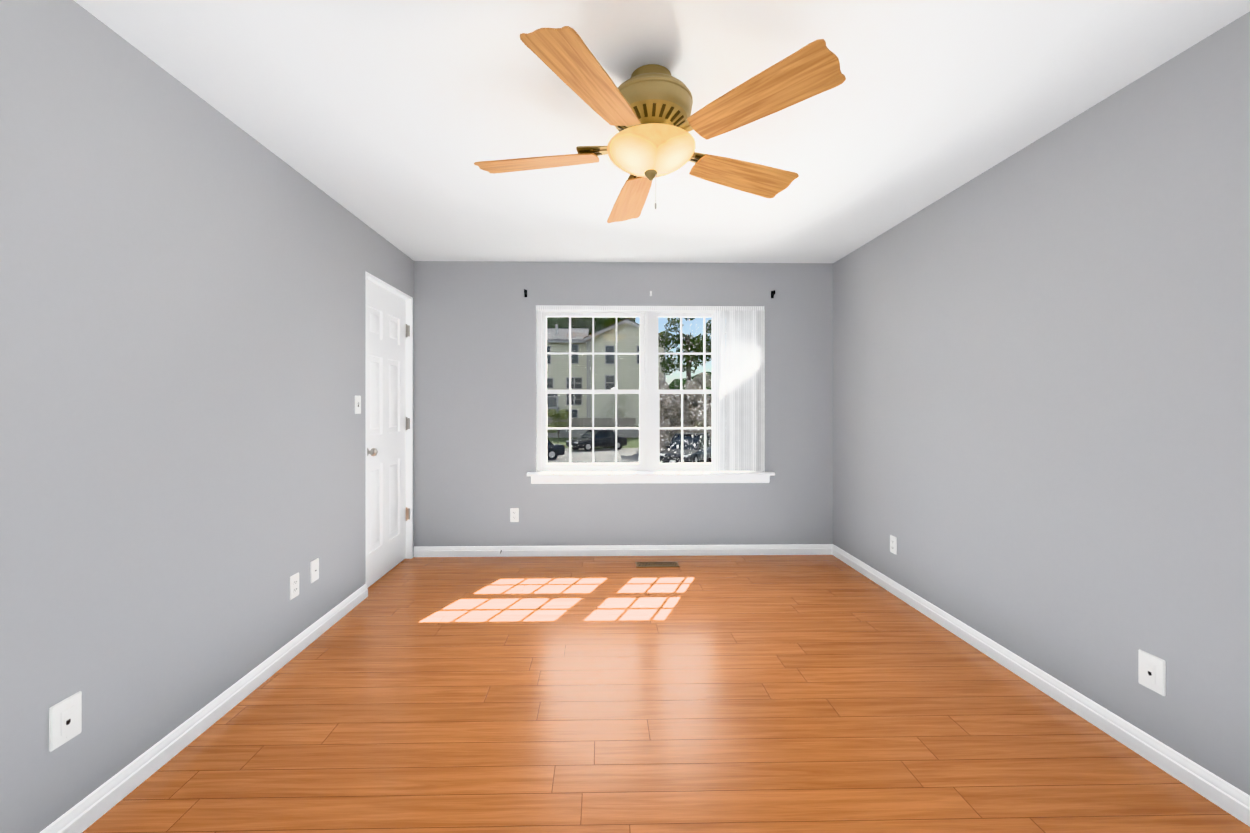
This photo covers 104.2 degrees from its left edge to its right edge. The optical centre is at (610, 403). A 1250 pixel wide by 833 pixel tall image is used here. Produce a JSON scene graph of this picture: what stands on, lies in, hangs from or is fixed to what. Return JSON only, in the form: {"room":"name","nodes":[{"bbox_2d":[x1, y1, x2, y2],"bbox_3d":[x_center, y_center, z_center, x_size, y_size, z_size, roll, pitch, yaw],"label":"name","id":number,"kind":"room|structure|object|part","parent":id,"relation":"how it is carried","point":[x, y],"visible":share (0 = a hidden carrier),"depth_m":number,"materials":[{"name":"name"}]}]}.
{"room":"empty living room","nodes":[
{"label":"empty living room","id":0,"kind":"room"},
{"bbox_2d":[0,0,413,832],"bbox_3d":[-1.683,0.041,1.631,0.220,2.440,4.760,0,0,-1],"label":"wall","id":1,"kind":"structure","parent":0,"point":[182,378],"depth_m":1.66,"materials":[{"name":"grey paint"}]},
{"bbox_2d":[49,691,81,751],"bbox_3d":[-1.563,0.911,1.398,0.010,0.124,0.082,0,0,-1],"label":"electrical outlet","id":2,"kind":"object","parent":1,"relation":"attached to","point":[65,720],"visible":1,"depth_m":1.39,"materials":[{"name":"white plastic"}]},
{"bbox_2d":[40,584,367,832],"bbox_3d":[-1.559,1.219,1.328,0.015,0.084,3.710,0,0,-1],"label":"baseboard","id":3,"kind":"structure","parent":1,"relation":"attached to","point":[84,814],"depth_m":1.79,"materials":[{"name":"white wood"}]},
{"bbox_2d":[290,572,298,599],"bbox_3d":[-1.584,0.914,2.442,0.009,0.115,0.070,0,0,-1],"label":"duplex electrical outlet","id":4,"kind":"object","parent":1,"relation":"attached to","point":[294,585],"visible":1,"depth_m":2.44,"materials":[{"name":"white plastic"}]},
{"bbox_2d":[310,558,318,582],"bbox_3d":[-1.588,0.895,2.614,0.008,0.115,0.070,0,0,-1],"label":"jack","id":5,"kind":"object","parent":1,"relation":"attached to","point":[314,570],"visible":1,"depth_m":2.61,"materials":[{"name":"white plastic"}]},
{"bbox_2d":[355,395,360,413],"bbox_3d":[-1.593,0.004,3.077,0.017,0.115,0.070,0,0,-1],"label":"light switch","id":6,"kind":"object","parent":1,"relation":"attached to","point":[357,404],"visible":1,"depth_m":3.07,"materials":[{"name":"white plastic"}]},
{"bbox_2d":[367,280,409,587],"bbox_3d":[-1.637,0.204,3.585,0.110,2.097,0.757,0,0,-1],"label":"door","id":7,"kind":"structure","parent":1,"relation":"in","point":[388,422],"depth_m":3.58,"materials":[{"name":"white wood"}]},
{"bbox_2d":[365,271,412,584],"bbox_3d":[-1.691,0.195,3.581,0.160,2.130,0.800,0,0,-1],"label":"door frame","id":8,"kind":"structure","parent":1,"relation":"attached to","point":[409,407],"depth_m":3.96,"materials":[{"name":"white wood"}]},
{"bbox_2d":[414,261,832,545],"bbox_3d":[0.123,0.040,4.156,3.930,2.440,0.220,0,0,-1],"label":"wall","id":9,"kind":"structure","parent":0,"point":[475,392],"depth_m":4.04,"materials":[{"name":"grey paint"}]},
{"bbox_2d":[510,508,518,521],"bbox_3d":[-0.794,0.920,4.024,0.070,0.115,0.009,0,0,-1],"label":"duplex electrical outlet","id":10,"kind":"object","parent":9,"relation":"attached to","point":[514,514],"visible":1,"depth_m":4.02,"materials":[{"name":"white plastic"}]},
{"bbox_2d":[414,544,831,556],"bbox_3d":[0.106,1.218,4.038,3.450,0.084,0.015,0,0,-1],"label":"baseboard","id":11,"kind":"structure","parent":9,"relation":"attached to","point":[761,549],"depth_m":4.03,"materials":[{"name":"white wood"}]},
{"bbox_2d":[524,289,774,483],"bbox_3d":[0.327,-0.142,4.094,2.078,1.606,0.202,0,0,-1],"label":"window","id":12,"kind":"structure","parent":9,"relation":"in","point":[737,391],"depth_m":4.06,"materials":[{"name":"plastic"}]},
{"bbox_3d":[0.331,-0.122,4.144,1.901,1.386,0.102,0,0,-1],"label":"frame","id":13,"kind":"part","parent":12,"relation":"part of","materials":[{"name":"plastic"}]},
{"bbox_3d":[0.331,-0.119,4.149,1.756,1.256,0.037,0,0,-1],"label":"glass","id":14,"kind":"part","parent":12,"relation":"part of","materials":[{"name":"clear glass"}]},
{"bbox_3d":[0.337,0.614,4.049,2.044,0.094,0.111,0,0,-1],"label":"sill","id":15,"kind":"part","parent":12,"relation":"part of","materials":[{"name":"white wood"}]},
{"bbox_2d":[74,0,1249,262],"bbox_3d":[0.170,-1.254,1.776,3.930,0.150,4.980,0,0,-1],"label":"ceiling","id":16,"kind":"structure","parent":0,"point":[392,120],"depth_m":1.88,"materials":[{"name":"paint"}]},
{"bbox_2d":[474,26,845,222],"bbox_3d":[0.132,-0.940,1.788,1.277,0.479,1.259,0,0,-1],"label":"ceiling fan","id":17,"kind":"object","parent":16,"relation":"hanging from","point":[645,110],"visible":1,"depth_m":1.62,"materials":[{"name":"brown wood"}]},
{"bbox_3d":[0.141,-1.054,1.772,0.533,0.252,0.525,0,0,-1],"label":"motor","id":18,"kind":"part","parent":17,"relation":"part of","materials":[{"name":"gold metal"}]},
{"bbox_3d":[0.147,-0.772,1.761,0.048,0.143,0.048,0,0,-1],"label":"finial chain","id":19,"kind":"part","parent":17,"relation":"part of","materials":[{"name":"gold metal"}]},
{"bbox_3d":[0.147,-0.884,1.761,0.316,0.090,0.316,0,0,-1],"label":"lamp shade","id":20,"kind":"part","parent":17,"relation":"part of","materials":[{"name":"beige glass"}]},
{"bbox_2d":[82,555,1249,832],"bbox_3d":[0.170,1.321,1.777,3.930,0.120,4.980,0,0,-1],"label":"floor","id":21,"kind":"structure","parent":0,"point":[762,693],"depth_m":1.91,"materials":[{"name":"laminate"}]},
{"bbox_2d":[635,561,679,566],"bbox_3d":[0.368,1.258,3.813,0.335,0.004,0.120,0,0,-1],"label":"floor vent","id":22,"kind":"object","parent":21,"relation":"in","point":[657,564],"visible":1,"depth_m":3.81,"materials":[{"name":"brown metal"}]},
{"bbox_2d":[833,12,1249,794],"bbox_3d":[2.026,0.041,1.703,0.220,2.440,4.760,0,0,-1],"label":"wall","id":23,"kind":"structure","parent":0,"point":[1041,402],"depth_m":1.95,"materials":[{"name":"grey paint"}]},
{"bbox_2d":[890,535,896,554],"bbox_3d":[1.882,0.937,3.236,0.009,0.115,0.070,0,0,-1],"label":"duplex electrical outlet","id":24,"kind":"object","parent":23,"relation":"attached to","point":[893,544],"visible":1,"depth_m":3.23,"materials":[{"name":"white plastic"}]},
{"bbox_2d":[832,544,1249,826],"bbox_3d":[1.906,1.218,1.811,0.015,0.084,4.540,0,0,-1],"label":"baseboard","id":25,"kind":"structure","parent":23,"relation":"attached to","point":[1231,799],"depth_m":1.93,"materials":[{"name":"white wood"}]},
{"bbox_2d":[1138,649,1165,695],"bbox_3d":[1.911,0.949,1.719,0.010,0.124,0.082,0,0,-1],"label":"electrical outlet","id":26,"kind":"object","parent":23,"relation":"attached to","point":[1151,672],"visible":1,"depth_m":1.71,"materials":[{"name":"white plastic"}]},
{"label":"outside","id":27,"kind":"structure","parent":0,"visible":0},
{"bbox_2d":[547,421,711,462],"bbox_3d":[-5.470,2.805,202.256,320.000,1.620,395.120,0,0,-1],"label":"ground","id":28,"kind":"structure","parent":27,"point":[609,456],"depth_m":34.31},
{"bbox_2d":[547,439,564,459],"bbox_3d":[-5.062,2.631,29.290,4.327,1.534,1.980,0,0,-29],"label":"car","id":29,"kind":"object","parent":28,"relation":"on","point":[550,452],"depth_m":29.20,"materials":[{"name":"black metal"}]},
{"bbox_2d":[547,409,571,443],"bbox_3d":[-4.010,1.749,38.220,2.042,2.806,2.001,0,0,-1],"label":"shrub","id":30,"kind":"object","parent":28,"relation":"on","point":[562,414],"depth_m":37.90,"materials":[{"name":"green plant"}]},
{"bbox_2d":[547,417,635,427],"bbox_3d":[-7.140,1.542,39.915,18.455,0.980,0.125,0,0,-1],"label":"fence","id":31,"kind":"object","parent":28,"relation":"on","point":[620,423],"depth_m":39.97,"materials":[{"name":"grey wood"}]},
{"bbox_2d":[566,430,626,450],"bbox_3d":[-0.989,2.650,35.871,4.277,1.494,1.980,0,0,-33],"label":"sedan","id":32,"kind":"object","parent":28,"relation":"on","point":[599,439],"depth_m":35.23,"materials":[{"name":"black metal"}]},
{"bbox_2d":[547,318,665,425],"bbox_3d":[-7.212,-3.061,51.987,25.380,10.300,13.230,0,0,-1],"label":"house","id":33,"kind":"structure","parent":28,"relation":"on","point":[578,337],"depth_m":45.93,"materials":[{"name":"beige"}]},
{"bbox_2d":[599,394,632,422],"bbox_3d":[0.513,0.787,41.963,3.014,3.255,1.840,0,0,-1],"label":"bush","id":34,"kind":"object","parent":28,"relation":"on","point":[622,414],"depth_m":41.95,"materials":[{"name":"plant"}]},
{"bbox_2d":[658,372,711,451],"bbox_3d":[5.707,0.595,34.310,7.307,6.303,4.123,0,0,-1],"label":"brush","id":35,"kind":"object","parent":28,"relation":"on","point":[675,399],"depth_m":33.39,"materials":[{"name":"grey plant"}]},
{"bbox_2d":[658,317,711,407],"bbox_3d":[6.155,-2.670,37.567,5.813,10.864,5.806,0,0,-1],"label":"tree","id":36,"kind":"object","parent":28,"relation":"on","point":[673,322],"depth_m":36.69,"materials":[{"name":"green plant"}]},
{"bbox_2d":[660,432,711,462],"bbox_3d":[4.474,2.542,27.575,2.040,1.714,4.627,0,0,31],"label":"car","id":37,"kind":"object","parent":28,"relation":"on","point":[687,439],"depth_m":26.74,"materials":[{"name":"black metal"}]},
{"bbox_2d":[547,317,711,419],"bbox_3d":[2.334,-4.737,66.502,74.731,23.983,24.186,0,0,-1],"label":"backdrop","id":38,"kind":"structure","parent":27,"point":[608,321],"depth_m":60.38,"materials":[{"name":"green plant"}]}
]}

